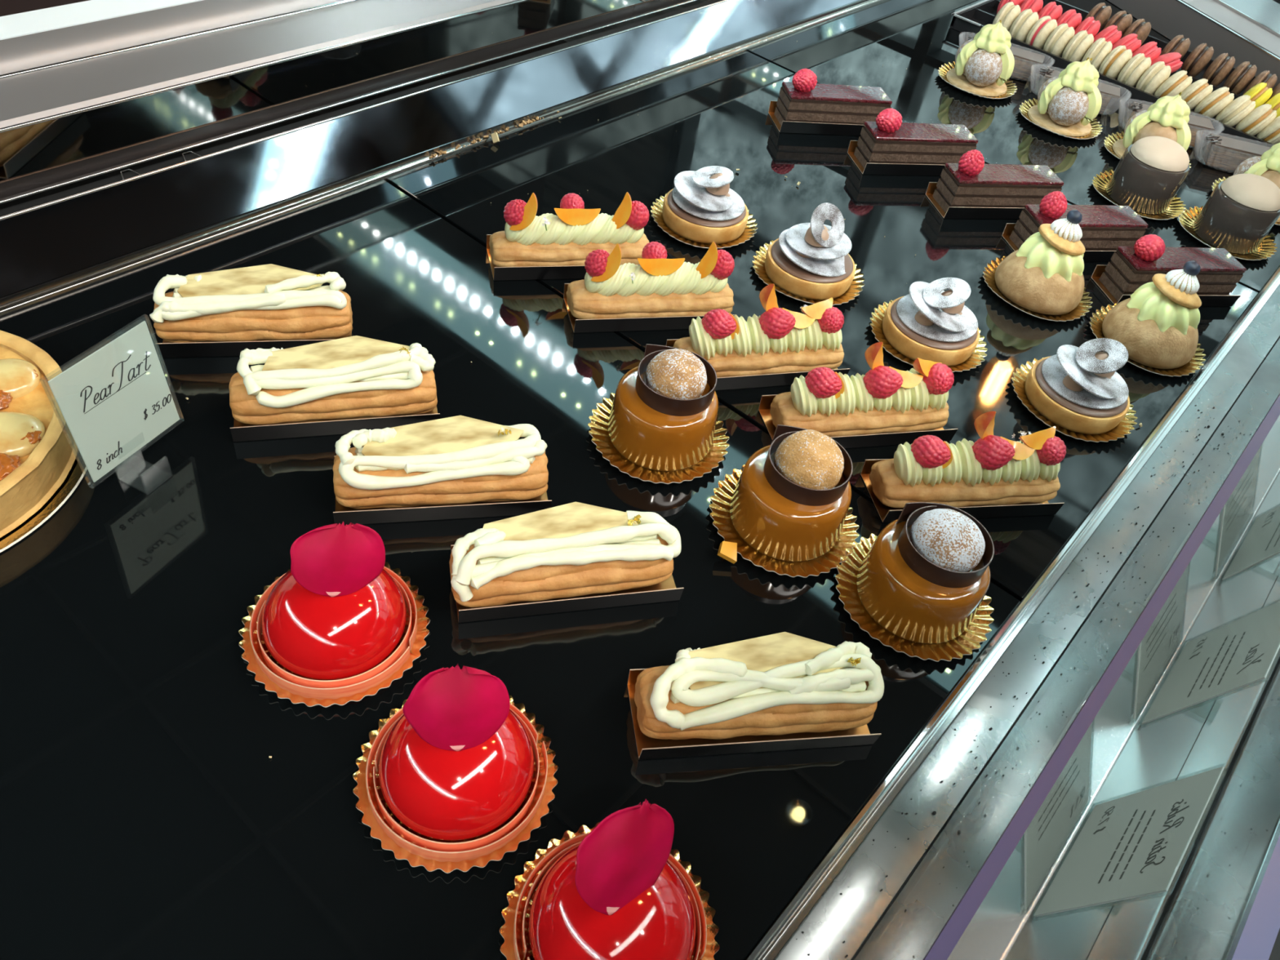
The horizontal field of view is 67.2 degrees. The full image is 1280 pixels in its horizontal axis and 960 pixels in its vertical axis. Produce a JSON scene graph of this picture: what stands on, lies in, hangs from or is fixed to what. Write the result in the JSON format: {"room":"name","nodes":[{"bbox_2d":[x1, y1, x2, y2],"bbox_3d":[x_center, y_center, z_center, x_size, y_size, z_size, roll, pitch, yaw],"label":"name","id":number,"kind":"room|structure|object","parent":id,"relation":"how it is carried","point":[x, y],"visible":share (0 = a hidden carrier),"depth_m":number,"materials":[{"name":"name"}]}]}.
{"room":"food shop","nodes":[
{"label":"food shop","id":0,"kind":"room"},
{"bbox_2d":[0,40,1279,959],"bbox_3d":[-0.147,0.966,1.071,5.200,0.050,5.350,36,50,23],"label":"floor","id":1,"kind":"structure","parent":0,"point":[1275,953],"depth_m":2.74,"materials":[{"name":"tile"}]},
{"bbox_2d":[0,0,1279,959],"bbox_3d":[-0.094,-0.041,1.203,1.278,1.070,2.570,36,50,23],"label":"display case","id":2,"kind":"object","parent":1,"relation":"on","point":[89,89],"visible":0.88,"depth_m":0.69,"materials":[{"name":"grey metal"}]},
{"bbox_2d":[0,0,88,16],"bbox_3d":[-0.333,-0.600,1.019,0.458,0.099,2.570,36,50,23],"label":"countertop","id":3,"kind":"structure","parent":2,"relation":"on","point":[7,7],"depth_m":0.67,"materials":[{"name":"white"}]},
{"bbox_2d":[0,0,650,182],"bbox_3d":[-0.096,-0.431,0.891,0.004,0.031,2.570,36,50,23],"label":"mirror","id":4,"kind":"object","parent":2,"relation":"on","point":[73,136],"depth_m":0.72,"materials":[{"name":"black mirror"}]},
{"bbox_2d":[0,179,1020,959],"bbox_3d":[-0.344,0.166,0.372,0.590,0.006,1.068,36,50,23],"label":"glass shelf","id":5,"kind":"object","parent":2,"relation":"on","point":[146,813],"visible":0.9,"depth_m":0.48,"materials":[{"name":"black glass"}]},
{"bbox_2d":[0,454,87,552],"bbox_3d":[-0.405,-0.011,0.527,0.191,0.001,0.191,36,50,23],"label":"cake board","id":6,"kind":"object","parent":5,"relation":"on","point":[81,468],"visible":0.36,"depth_m":0.52,"materials":[{"name":"gold metal"}]},
{"bbox_2d":[0,329,80,541],"bbox_3d":[-0.403,-0.022,0.515,0.178,0.033,0.179,12,45,0],"label":"tart","id":7,"kind":"object","parent":6,"relation":"on","point":[39,453],"visible":0.97,"depth_m":0.52,"materials":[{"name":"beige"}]},
{"bbox_2d":[47,320,179,482],"bbox_3d":[-0.272,-0.034,0.515,0.022,0.087,0.065,24,47,13],"label":"price card","id":8,"kind":"object","parent":5,"relation":"on","point":[117,399],"visible":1,"depth_m":0.51,"materials":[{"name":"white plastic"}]},
{"bbox_2d":[155,332,351,357],"bbox_3d":[-0.252,-0.101,0.636,0.117,0.012,0.044,-3,47,-14],"label":"tray","id":9,"kind":"object","parent":5,"relation":"on","point":[166,348],"visible":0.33,"depth_m":0.62,"materials":[{"name":"black cardboard"}]},
{"bbox_2d":[149,263,352,342],"bbox_3d":[-0.250,-0.113,0.625,0.121,0.043,0.042,-3,47,-14],"label":"vanilla eclair","id":10,"kind":"object","parent":9,"relation":"on","point":[264,302],"visible":1,"depth_m":0.61,"materials":[{"name":"beige food"}]},
{"bbox_2d":[239,561,430,707],"bbox_3d":[-0.153,0.075,0.487,0.092,0.007,0.092,36,50,23],"label":"cake board","id":11,"kind":"object","parent":5,"relation":"on","point":[423,621],"visible":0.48,"depth_m":0.47,"materials":[{"name":"gold metal"}]},
{"bbox_2d":[249,521,417,699],"bbox_3d":[-0.149,0.052,0.463,0.081,0.074,0.080,36,50,23],"label":"cake","id":12,"kind":"object","parent":11,"relation":"on","point":[334,624],"visible":1,"depth_m":0.46,"materials":[{"name":"red food"}]},
{"bbox_2d":[230,405,439,441],"bbox_3d":[-0.188,-0.047,0.597,0.121,0.012,0.044,-5,47,-16],"label":"tray","id":13,"kind":"object","parent":5,"relation":"on","point":[241,432],"visible":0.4,"depth_m":0.58,"materials":[{"name":"black cardboard"}]},
{"bbox_2d":[229,335,437,425],"bbox_3d":[-0.185,-0.059,0.585,0.120,0.044,0.042,-5,47,-16],"label":"vanilla eclair","id":14,"kind":"object","parent":13,"relation":"on","point":[356,376],"visible":1,"depth_m":0.57,"materials":[{"name":"beige food"}]},
{"bbox_2d":[333,455,551,524],"bbox_3d":[-0.115,0.003,0.562,0.121,0.012,0.044,-3,47,-14],"label":"tray","id":15,"kind":"object","parent":5,"relation":"on","point":[342,513],"visible":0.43,"depth_m":0.55,"materials":[{"name":"black cardboard"}]},
{"bbox_2d":[333,415,548,509],"bbox_3d":[-0.113,-0.009,0.551,0.121,0.044,0.043,-3,47,-13],"label":"vanilla eclair","id":16,"kind":"object","parent":15,"relation":"on","point":[458,460],"visible":1,"depth_m":0.54,"materials":[{"name":"beige food"}]},
{"bbox_2d":[352,694,558,873],"bbox_3d":[-0.084,0.135,0.442,0.092,0.007,0.092,32,49,19],"label":"cake board","id":17,"kind":"object","parent":5,"relation":"on","point":[368,819],"visible":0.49,"depth_m":0.43,"materials":[{"name":"gold metal"}]},
{"bbox_2d":[365,663,547,862],"bbox_3d":[-0.079,0.111,0.417,0.081,0.076,0.080,23,46,11],"label":"cake","id":18,"kind":"object","parent":17,"relation":"on","point":[455,762],"visible":1,"depth_m":0.41,"materials":[{"name":"red food"}]},
{"bbox_2d":[450,544,684,622],"bbox_3d":[-0.040,0.051,0.529,0.121,0.012,0.044,-4,47,-15],"label":"tray","id":19,"kind":"object","parent":5,"relation":"on","point":[664,591],"visible":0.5,"depth_m":0.52,"materials":[{"name":"black cardboard"}]},
{"bbox_2d":[448,502,681,607],"bbox_3d":[-0.040,0.041,0.516,0.123,0.043,0.041,-5,47,-16],"label":"vanilla eclair","id":20,"kind":"object","parent":19,"relation":"on","point":[574,548],"visible":1,"depth_m":0.50,"materials":[{"name":"beige food"}]},
{"bbox_2d":[499,822,719,959],"bbox_3d":[-0.013,0.189,0.403,0.092,0.007,0.092,27,47,15],"label":"cake board","id":21,"kind":"object","parent":5,"relation":"on","point":[507,948],"visible":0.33,"depth_m":0.41,"materials":[{"name":"gold metal"}]},
{"bbox_2d":[513,799,706,959],"bbox_3d":[-0.008,0.165,0.378,0.080,0.074,0.080,10,45,-1],"label":"cake","id":22,"kind":"object","parent":21,"relation":"on","point":[616,890],"visible":1,"depth_m":0.38,"materials":[{"name":"red food"}]},
{"bbox_2d":[587,392,729,484],"bbox_3d":[0.012,-0.030,0.622,0.092,0.007,0.092,36,50,23],"label":"cake board","id":23,"kind":"object","parent":5,"relation":"on","point":[598,425],"visible":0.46,"depth_m":0.61,"materials":[{"name":"gold metal"}]},
{"bbox_2d":[608,343,718,471],"bbox_3d":[0.018,-0.052,0.602,0.068,0.065,0.072,36,50,23],"label":"cake","id":24,"kind":"object","parent":23,"relation":"on","point":[664,414],"visible":1,"depth_m":0.58,"materials":[{"name":"food"}]},
{"bbox_2d":[626,668,881,759],"bbox_3d":[0.057,0.115,0.485,0.121,0.012,0.044,0,46,-11],"label":"tray","id":25,"kind":"object","parent":5,"relation":"on","point":[648,748],"visible":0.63,"depth_m":0.47,"materials":[{"name":"black cardboard"}]},
{"bbox_2d":[634,631,884,739],"bbox_3d":[0.059,0.103,0.474,0.120,0.043,0.042,0,46,-11],"label":"vanilla eclair","id":26,"kind":"object","parent":25,"relation":"on","point":[784,682],"visible":1,"depth_m":0.46,"materials":[{"name":"beige food"}]},
{"bbox_2d":[709,464,859,577],"bbox_3d":[0.087,0.024,0.584,0.092,0.007,0.092,19,46,7],"label":"liner","id":27,"kind":"object","parent":5,"relation":"on","point":[721,500],"visible":0.4,"depth_m":0.57,"materials":[{"name":"gold metal"}]},
{"bbox_2d":[717,424,853,564],"bbox_3d":[0.091,0.005,0.560,0.068,0.067,0.085,15,45,4],"label":"cake","id":28,"kind":"object","parent":27,"relation":"on","point":[790,501],"visible":1,"depth_m":0.55,"materials":[{"name":"food"}]},
{"bbox_2d":[835,533,993,662],"bbox_3d":[0.157,0.067,0.555,0.092,0.007,0.092,2,46,-9],"label":"liner","id":29,"kind":"object","parent":5,"relation":"on","point":[970,639],"visible":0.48,"depth_m":0.54,"materials":[{"name":"gold metal"}]},
{"bbox_2d":[856,502,994,644],"bbox_3d":[0.163,0.045,0.537,0.068,0.062,0.071,36,50,23],"label":"cake","id":30,"kind":"object","parent":29,"relation":"on","point":[925,577],"visible":1,"depth_m":0.52,"materials":[{"name":"food"}]},
{"bbox_2d":[386,50,1258,602],"bbox_3d":[0.173,-0.208,0.836,0.590,0.006,0.504,36,50,23],"label":"glass shelf","id":31,"kind":"object","parent":2,"relation":"on","point":[718,109],"visible":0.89,"depth_m":0.83,"materials":[{"name":"black glass"}]},
{"bbox_2d":[486,234,639,280],"bbox_3d":[-0.054,-0.173,0.745,0.123,0.012,0.044,-5,47,-15],"label":"tray","id":32,"kind":"object","parent":31,"relation":"on","point":[531,273],"visible":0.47,"depth_m":0.72,"materials":[{"name":"black cardboard"}]},
{"bbox_2d":[488,191,649,266],"bbox_3d":[-0.050,-0.192,0.727,0.123,0.064,0.038,-4,47,-15],"label":"eclair","id":33,"kind":"object","parent":32,"relation":"on","point":[566,238],"visible":0.96,"depth_m":0.72,"materials":[{"name":"beige food"}]},
{"bbox_2d":[563,283,734,333],"bbox_3d":[0.007,-0.129,0.714,0.121,0.012,0.044,-4,47,-15],"label":"tray","id":34,"kind":"object","parent":31,"relation":"on","point":[578,325],"visible":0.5,"depth_m":0.70,"materials":[{"name":"black cardboard"}]},
{"bbox_2d":[566,241,734,319],"bbox_3d":[0.011,-0.148,0.695,0.123,0.064,0.038,-4,47,-15],"label":"eclair","id":35,"kind":"object","parent":34,"relation":"on","point":[660,286],"visible":0.99,"depth_m":0.69,"materials":[{"name":"beige food"}]},
{"bbox_2d":[650,193,757,248],"bbox_3d":[0.054,-0.221,0.816,0.092,0.007,0.092,36,50,23],"label":"cake board","id":36,"kind":"object","parent":31,"relation":"on","point":[748,232],"visible":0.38,"depth_m":0.80,"materials":[{"name":"gold metal"}]},
{"bbox_2d":[662,165,748,244],"bbox_3d":[0.057,-0.234,0.801,0.072,0.046,0.072,36,50,23],"label":"tart","id":37,"kind":"object","parent":36,"relation":"on","point":[701,206],"visible":1,"depth_m":0.79,"materials":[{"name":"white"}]},
{"bbox_2d":[666,338,849,390],"bbox_3d":[0.083,-0.085,0.685,0.124,0.012,0.044,-6,48,-16],"label":"tray","id":38,"kind":"object","parent":31,"relation":"on","point":[779,379],"visible":0.27,"depth_m":0.67,"materials":[{"name":"black cardboard"}]},
{"bbox_2d":[673,283,844,377],"bbox_3d":[0.087,-0.105,0.665,0.124,0.068,0.038,-6,48,-16],"label":"eclair","id":39,"kind":"object","parent":38,"relation":"on","point":[777,340],"visible":0.93,"depth_m":0.66,"materials":[{"name":"beige food"}]},
{"bbox_2d":[751,240,864,305],"bbox_3d":[0.136,-0.168,0.780,0.092,0.007,0.092,6,45,-5],"label":"cake board","id":40,"kind":"object","parent":31,"relation":"on","point":[855,288],"visible":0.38,"depth_m":0.77,"materials":[{"name":"gold metal"}]},
{"bbox_2d":[764,202,855,299],"bbox_3d":[0.140,-0.187,0.760,0.072,0.060,0.072,36,50,23],"label":"tart","id":41,"kind":"object","parent":40,"relation":"on","point":[812,260],"visible":0.99,"depth_m":0.75,"materials":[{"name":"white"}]},
{"bbox_2d":[768,100,863,136],"bbox_3d":[0.194,-0.368,0.983,0.118,0.012,0.044,-2,47,-13],"label":"tray","id":42,"kind":"object","parent":31,"relation":"on","point":[786,126],"visible":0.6,"depth_m":0.97,"materials":[{"name":"black cardboard"}]},
{"bbox_2d":[774,68,892,125],"bbox_3d":[0.197,-0.383,0.968,0.108,0.054,0.033,-2,47,-13],"label":"slice","id":43,"kind":"object","parent":42,"relation":"on","point":[804,100],"visible":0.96,"depth_m":0.96,"materials":[{"name":"brown food"}]},
{"bbox_2d":[758,394,957,448],"bbox_3d":[0.148,-0.042,0.656,0.128,0.012,0.044,-4,47,-15],"label":"tray","id":44,"kind":"object","parent":31,"relation":"on","point":[892,438],"visible":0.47,"depth_m":0.65,"materials":[{"name":"black cardboard"}]},
{"bbox_2d":[769,342,954,436],"bbox_3d":[0.152,-0.061,0.635,0.123,0.068,0.038,-4,47,-15],"label":"eclair","id":45,"kind":"object","parent":44,"relation":"on","point":[884,399],"visible":0.97,"depth_m":0.63,"materials":[{"name":"beige food"}]},
{"bbox_2d":[847,140,945,176],"bbox_3d":[0.267,-0.315,0.945,0.118,0.012,0.044,-3,47,-14],"label":"tray","id":46,"kind":"object","parent":31,"relation":"on","point":[870,168],"visible":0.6,"depth_m":0.93,"materials":[{"name":"black cardboard"}]},
{"bbox_2d":[853,107,977,168],"bbox_3d":[0.270,-0.330,0.930,0.108,0.054,0.034,-3,47,-14],"label":"slice","id":47,"kind":"object","parent":46,"relation":"on","point":[886,140],"visible":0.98,"depth_m":0.92,"materials":[{"name":"brown food"}]},
{"bbox_2d":[870,300,987,372],"bbox_3d":[0.221,-0.111,0.740,0.092,0.007,0.092,-26,56,-31],"label":"cake board","id":48,"kind":"object","parent":31,"relation":"on","point":[976,357],"visible":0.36,"depth_m":0.73,"materials":[{"name":"gold metal"}]},
{"bbox_2d":[882,277,979,366],"bbox_3d":[0.224,-0.126,0.725,0.072,0.050,0.072,36,50,23],"label":"tart","id":49,"kind":"object","parent":48,"relation":"on","point":[930,322],"visible":1,"depth_m":0.71,"materials":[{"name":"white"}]},
{"bbox_2d":[860,458,1064,522],"bbox_3d":[0.207,0.005,0.621,0.122,0.012,0.044,-2,47,-13],"label":"tray","id":50,"kind":"object","parent":31,"relation":"on","point":[886,513],"visible":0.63,"depth_m":0.61,"materials":[{"name":"black cardboard"}]},
{"bbox_2d":[869,411,1066,508],"bbox_3d":[0.211,-0.015,0.601,0.123,0.068,0.037,-2,47,-13],"label":"eclair","id":51,"kind":"object","parent":50,"relation":"on","point":[991,470],"visible":0.99,"depth_m":0.59,"materials":[{"name":"beige food"}]},
{"bbox_2d":[925,182,1036,218],"bbox_3d":[0.332,-0.262,0.906,0.118,0.012,0.044,-3,47,-14],"label":"tray","id":52,"kind":"object","parent":31,"relation":"on","point":[952,212],"visible":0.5,"depth_m":0.89,"materials":[{"name":"black cardboard"}]},
{"bbox_2d":[932,149,1064,213],"bbox_3d":[0.335,-0.278,0.890,0.108,0.056,0.034,-3,47,-14],"label":"slice","id":53,"kind":"object","parent":52,"relation":"on","point":[965,180],"visible":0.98,"depth_m":0.88,"materials":[{"name":"brown food"}]},
{"bbox_2d":[982,255,1093,321],"bbox_3d":[0.334,-0.161,0.811,0.092,0.007,0.092,23,46,11],"label":"cake board","id":54,"kind":"object","parent":31,"relation":"on","point":[1082,307],"visible":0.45,"depth_m":0.80,"materials":[{"name":"gold metal"}]},
{"bbox_2d":[995,209,1085,315],"bbox_3d":[0.338,-0.185,0.786,0.072,0.074,0.072,34,49,21],"label":"cream puff","id":55,"kind":"object","parent":54,"relation":"on","point":[1045,276],"visible":1,"depth_m":0.78,"materials":[{"name":"yellow food"}]},
{"bbox_2d":[1001,223,1116,262],"bbox_3d":[0.391,-0.214,0.871,0.118,0.012,0.044,-3,47,-14],"label":"tray","id":56,"kind":"object","parent":31,"relation":"on","point":[1089,255],"visible":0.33,"depth_m":0.86,"materials":[{"name":"black cardboard"}]},
{"bbox_2d":[1009,191,1148,250],"bbox_3d":[0.394,-0.230,0.854,0.108,0.056,0.034,-3,47,-14],"label":"slice","id":57,"kind":"object","parent":56,"relation":"on","point":[1100,224],"visible":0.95,"depth_m":0.85,"materials":[{"name":"brown food"}]},
{"bbox_2d":[1011,357,1137,442],"bbox_3d":[0.318,-0.059,0.708,0.092,0.007,0.092,13,45,2],"label":"cake board","id":58,"kind":"object","parent":31,"relation":"on","point":[1124,427],"visible":0.31,"depth_m":0.69,"materials":[{"name":"gold metal"}]},
{"bbox_2d":[1025,337,1129,434],"bbox_3d":[0.321,-0.075,0.692,0.072,0.051,0.072,36,50,23],"label":"tart","id":59,"kind":"object","parent":58,"relation":"on","point":[1081,389],"visible":1,"depth_m":0.68,"materials":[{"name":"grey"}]},
{"bbox_2d":[1088,302,1205,376],"bbox_3d":[0.409,-0.113,0.778,0.092,0.007,0.092,23,46,11],"label":"cake board","id":60,"kind":"object","parent":31,"relation":"on","point":[1096,322],"visible":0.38,"depth_m":0.77,"materials":[{"name":"gold metal"}]},
{"bbox_2d":[1102,261,1201,368],"bbox_3d":[0.413,-0.137,0.754,0.072,0.074,0.072,-16,51,-24],"label":"cream puff","id":61,"kind":"object","parent":60,"relation":"on","point":[1157,326],"visible":0.99,"depth_m":0.74,"materials":[{"name":"yellow food"}]},
{"bbox_2d":[1091,264,1240,306],"bbox_3d":[0.458,-0.169,0.839,0.118,0.012,0.044,-2,47,-13],"label":"tray","id":62,"kind":"object","parent":31,"relation":"on","point":[1206,300],"visible":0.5,"depth_m":0.83,"materials":[{"name":"black cardboard"}]},
{"bbox_2d":[1098,234,1246,302],"bbox_3d":[0.460,-0.184,0.824,0.108,0.054,0.034,-2,47,-13],"label":"slice","id":63,"kind":"object","parent":62,"relation":"on","point":[1130,268],"visible":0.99,"depth_m":0.82,"materials":[{"name":"brown food"}]},
{"bbox_2d":[746,0,1279,294],"bbox_3d":[0.665,-0.564,1.278,0.590,0.006,0.992,36,50,23],"label":"glass shelf","id":64,"kind":"object","parent":2,"relation":"on","point":[874,45],"visible":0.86,"depth_m":1.09,"materials":[{"name":"black glass"}]},
{"bbox_2d":[937,61,1017,98],"bbox_3d":[0.390,-0.462,1.115,0.092,0.007,0.092,15,45,3],"label":"cake board","id":65,"kind":"object","parent":64,"relation":"on","point":[1011,87],"visible":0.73,"depth_m":1.11,"materials":[{"name":"gold metal"}]},
{"bbox_2d":[946,19,1014,97],"bbox_3d":[0.395,-0.485,1.091,0.071,0.072,0.071,-27,56,-31],"label":"pastry","id":66,"kind":"object","parent":65,"relation":"on","point":[984,64],"visible":1,"depth_m":1.08,"materials":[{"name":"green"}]},
{"bbox_2d":[967,33,1048,81],"bbox_3d":[0.433,-0.503,1.150,0.115,0.026,0.043,23,46,11],"label":"cup","id":67,"kind":"object","parent":64,"relation":"on","point":[1017,78],"visible":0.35,"depth_m":1.15,"materials":[{"name":"clear plastic"}]},
{"bbox_2d":[967,36,1044,80],"bbox_3d":[0.432,-0.504,1.150,0.092,0.026,0.027,23,46,11],"label":"bar","id":68,"kind":"object","parent":67,"relation":"in","point":[1024,60],"visible":0.38,"depth_m":1.14,"materials":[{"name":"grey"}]},
{"bbox_2d":[1018,97,1102,139],"bbox_3d":[0.466,-0.400,1.070,0.092,0.007,0.092,15,45,3],"label":"cake board","id":69,"kind":"object","parent":64,"relation":"on","point":[1095,126],"visible":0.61,"depth_m":1.07,"materials":[{"name":"gold metal"}]},
{"bbox_2d":[1027,57,1102,137],"bbox_3d":[0.471,-0.423,1.046,0.071,0.073,0.071,-12,49,-21],"label":"pastry","id":70,"kind":"object","parent":69,"relation":"on","point":[1068,101],"visible":1,"depth_m":1.03,"materials":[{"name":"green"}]},
{"bbox_2d":[949,0,1274,146],"bbox_3d":[0.647,-0.507,1.201,0.486,0.018,0.217,36,50,23],"label":"tray","id":71,"kind":"object","parent":64,"relation":"on","point":[971,20],"visible":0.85,"depth_m":1.19,"materials":[{"name":"black plastic"}]},
{"bbox_2d":[1043,23,1075,56],"bbox_3d":[0.518,-0.542,1.191,0.042,0.042,0.026,-31,58,-33],"label":"macaron","id":72,"kind":"object","parent":71,"relation":"on","point":[1056,42],"visible":0.93,"depth_m":1.18,"materials":[{"name":"beige food"}]},
{"bbox_2d":[1062,30,1093,62],"bbox_3d":[0.538,-0.530,1.182,0.026,0.042,0.041,37,51,24],"label":"macaron","id":73,"kind":"object","parent":71,"relation":"on","point":[1077,47],"visible":0.87,"depth_m":1.17,"materials":[{"name":"beige food"}]},
{"bbox_2d":[1098,45,1132,79],"bbox_3d":[0.574,-0.503,1.163,0.041,0.042,0.026,-30,58,-33],"label":"macaron","id":74,"kind":"object","parent":71,"relation":"on","point":[1114,62],"visible":0.88,"depth_m":1.15,"materials":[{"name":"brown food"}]},
{"bbox_2d":[1117,53,1151,86],"bbox_3d":[0.592,-0.489,1.153,0.041,0.042,0.026,-31,58,-33],"label":"macaron","id":75,"kind":"object","parent":71,"relation":"on","point":[1131,73],"visible":0.84,"depth_m":1.14,"materials":[{"name":"beige food"}]},
{"bbox_2d":[1135,61,1171,94],"bbox_3d":[0.609,-0.475,1.143,0.041,0.042,0.026,-30,58,-33],"label":"macaron","id":76,"kind":"object","parent":71,"relation":"on","point":[1158,73],"visible":0.93,"depth_m":1.13,"materials":[{"name":"beige food"}]},
{"bbox_2d":[1181,43,1213,77],"bbox_3d":[0.701,-0.527,1.211,0.026,0.042,0.041,35,50,22],"label":"macaron","id":77,"kind":"object","parent":71,"relation":"on","point":[1197,60],"visible":0.89,"depth_m":1.20,"materials":[{"name":"brown food"}]},
{"bbox_2d":[1194,86,1234,118],"bbox_3d":[0.664,-0.435,1.114,0.041,0.041,0.031,-29,57,-33],"label":"macaron","id":78,"kind":"object","parent":71,"relation":"on","point":[1217,100],"visible":0.92,"depth_m":1.10,"materials":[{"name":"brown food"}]},
{"bbox_2d":[1202,53,1235,86],"bbox_3d":[0.718,-0.508,1.196,0.026,0.042,0.041,33,49,20],"label":"macaron","id":79,"kind":"object","parent":71,"relation":"on","point":[1218,70],"visible":0.91,"depth_m":1.18,"materials":[{"name":"brown food"}]},
{"bbox_2d":[1214,94,1255,126],"bbox_3d":[0.683,-0.422,1.105,0.031,0.041,0.041,35,50,22],"label":"macaron","id":80,"kind":"object","parent":71,"relation":"on","point":[1241,107],"visible":0.91,"depth_m":1.09,"materials":[{"name":"beige food"}]},
{"bbox_2d":[1222,61,1257,94],"bbox_3d":[0.738,-0.493,1.185,0.026,0.042,0.041,35,50,22],"label":"macaron","id":81,"kind":"object","parent":71,"relation":"on","point":[1242,76],"visible":0.87,"depth_m":1.17,"materials":[{"name":"brown food"}]},
{"bbox_2d":[1235,103,1276,135],"bbox_3d":[0.700,-0.407,1.094,0.031,0.041,0.041,31,49,19],"label":"macaron","id":82,"kind":"object","parent":71,"relation":"on","point":[1260,117],"visible":0.96,"depth_m":1.08,"materials":[{"name":"brown food"}]},
{"bbox_2d":[1092,169,1186,219],"bbox_3d":[0.497,-0.284,0.962,0.092,0.007,0.092,27,47,15],"label":"cake board","id":83,"kind":"object","parent":64,"relation":"on","point":[1100,183],"visible":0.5,"depth_m":0.96,"materials":[{"name":"gold metal"}]},
{"bbox_2d":[1106,136,1189,214],"bbox_3d":[0.501,-0.303,0.943,0.062,0.061,0.062,36,50,23],"label":"cake","id":84,"kind":"object","parent":83,"relation":"on","point":[1151,171],"visible":1,"depth_m":0.93,"materials":[{"name":"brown food"}]},
{"bbox_2d":[1103,131,1191,169],"bbox_3d":[0.544,-0.349,1.035,0.092,0.007,0.092,15,45,3],"label":"cake board","id":85,"kind":"object","parent":64,"relation":"on","point":[1108,142],"visible":0.18,"depth_m":1.05,"materials":[{"name":"gold metal"}]},
{"bbox_2d":[1112,92,1191,158],"bbox_3d":[0.548,-0.372,1.011,0.071,0.073,0.071,11,45,0],"label":"pastry","id":86,"kind":"object","parent":85,"relation":"on","point":[1168,117],"visible":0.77,"depth_m":0.99,"materials":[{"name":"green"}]},
{"bbox_2d":[1118,98,1219,147],"bbox_3d":[0.588,-0.396,1.076,0.115,0.026,0.043,15,45,4],"label":"cup","id":87,"kind":"object","parent":64,"relation":"on","point":[1124,99],"visible":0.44,"depth_m":1.08,"materials":[{"name":"clear plastic"}]},
{"bbox_2d":[1127,102,1214,146],"bbox_3d":[0.587,-0.398,1.075,0.092,0.026,0.027,15,45,4],"label":"bar","id":88,"kind":"object","parent":87,"relation":"in","point":[1197,125],"visible":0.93,"depth_m":1.06,"materials":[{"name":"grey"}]},
{"bbox_2d":[1107,0,1279,89],"bbox_3d":[0.834,-0.665,1.370,0.241,0.046,0.590,-9,48,-19],"label":"wall","id":89,"kind":"structure","parent":64,"relation":"on","point":[1246,30],"depth_m":1.29,"materials":[{"name":"grey"}]},
{"bbox_2d":[1194,133,1234,173],"bbox_3d":[0.653,-0.348,1.042,0.115,0.026,0.043,15,45,4],"label":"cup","id":90,"kind":"object","parent":64,"relation":"on","point":[1203,163],"visible":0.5,"depth_m":1.04,"materials":[{"name":"clear plastic"}]},
{"bbox_2d":[1201,133,1271,171],"bbox_3d":[0.653,-0.349,1.041,0.091,0.026,0.027,15,45,4],"label":"bar","id":91,"kind":"object","parent":90,"relation":"in","point":[1225,153],"visible":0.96,"depth_m":1.03,"materials":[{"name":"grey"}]},
{"bbox_2d":[1177,205,1277,260],"bbox_3d":[0.566,-0.237,0.930,0.092,0.007,0.092,27,47,15],"label":"cake board","id":92,"kind":"object","parent":64,"relation":"on","point":[1266,249],"visible":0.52,"depth_m":0.92,"materials":[{"name":"gold metal"}]},
{"bbox_2d":[1192,173,1279,253],"bbox_3d":[0.570,-0.256,0.910,0.062,0.061,0.062,36,50,23],"label":"cake","id":93,"kind":"object","parent":92,"relation":"on","point":[1241,211],"visible":0.99,"depth_m":0.89,"materials":[{"name":"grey food"}]},
{"bbox_2d":[1211,176,1279,225],"bbox_3d":[0.634,-0.285,0.990,0.092,0.007,0.092,15,45,3],"label":"cake board","id":94,"kind":"object","parent":64,"relation":"on","point":[1217,182],"visible":0.03,"depth_m":1.01,"materials":[{"name":"gold metal"}]},
{"bbox_2d":[1233,142,1279,222],"bbox_3d":[0.639,-0.309,0.966,0.071,0.073,0.071,10,45,-1],"label":"cream puff","id":95,"kind":"object","parent":94,"relation":"on","point":[1267,166],"visible":0.44,"depth_m":0.95,"materials":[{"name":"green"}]},
{"bbox_2d":[1024,722,1092,910],"bbox_3d":[0.191,0.145,0.439,0.036,0.072,0.076,36,50,23],"label":"sign reflection","id":96,"kind":"object","parent":2,"relation":"on","point":[1057,815],"visible":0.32,"depth_m":0.44,"materials":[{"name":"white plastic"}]},
{"bbox_2d":[852,337,1279,959],"bbox_3d":[0.409,-0.093,0.600,0.003,0.243,2.570,36,50,23],"label":"frame","id":97,"kind":"object","parent":2,"relation":"on","point":[929,915],"visible":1,"depth_m":0.30,"materials":[{"name":"silver metal"}]},
{"bbox_2d":[1002,470,1279,959],"bbox_3d":[0.443,-0.086,0.568,0.022,0.278,2.570,36,50,23],"label":"glass","id":98,"kind":"object","parent":2,"relation":"attached to","point":[1175,854],"visible":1,"depth_m":0.28,"materials":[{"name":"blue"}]},
{"bbox_2d":[1133,560,1191,719],"bbox_3d":[0.283,0.078,0.522,0.036,0.072,0.078,36,50,23],"label":"sign reflection","id":99,"kind":"object","parent":2,"relation":"on","point":[1162,641],"visible":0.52,"depth_m":0.53,"materials":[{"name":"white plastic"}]},
{"bbox_2d":[1212,443,1262,578],"bbox_3d":[0.378,0.009,0.607,0.036,0.072,0.080,36,50,23],"label":"price card","id":100,"kind":"object","parent":2,"relation":"on","point":[1237,512],"visible":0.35,"depth_m":0.61,"materials":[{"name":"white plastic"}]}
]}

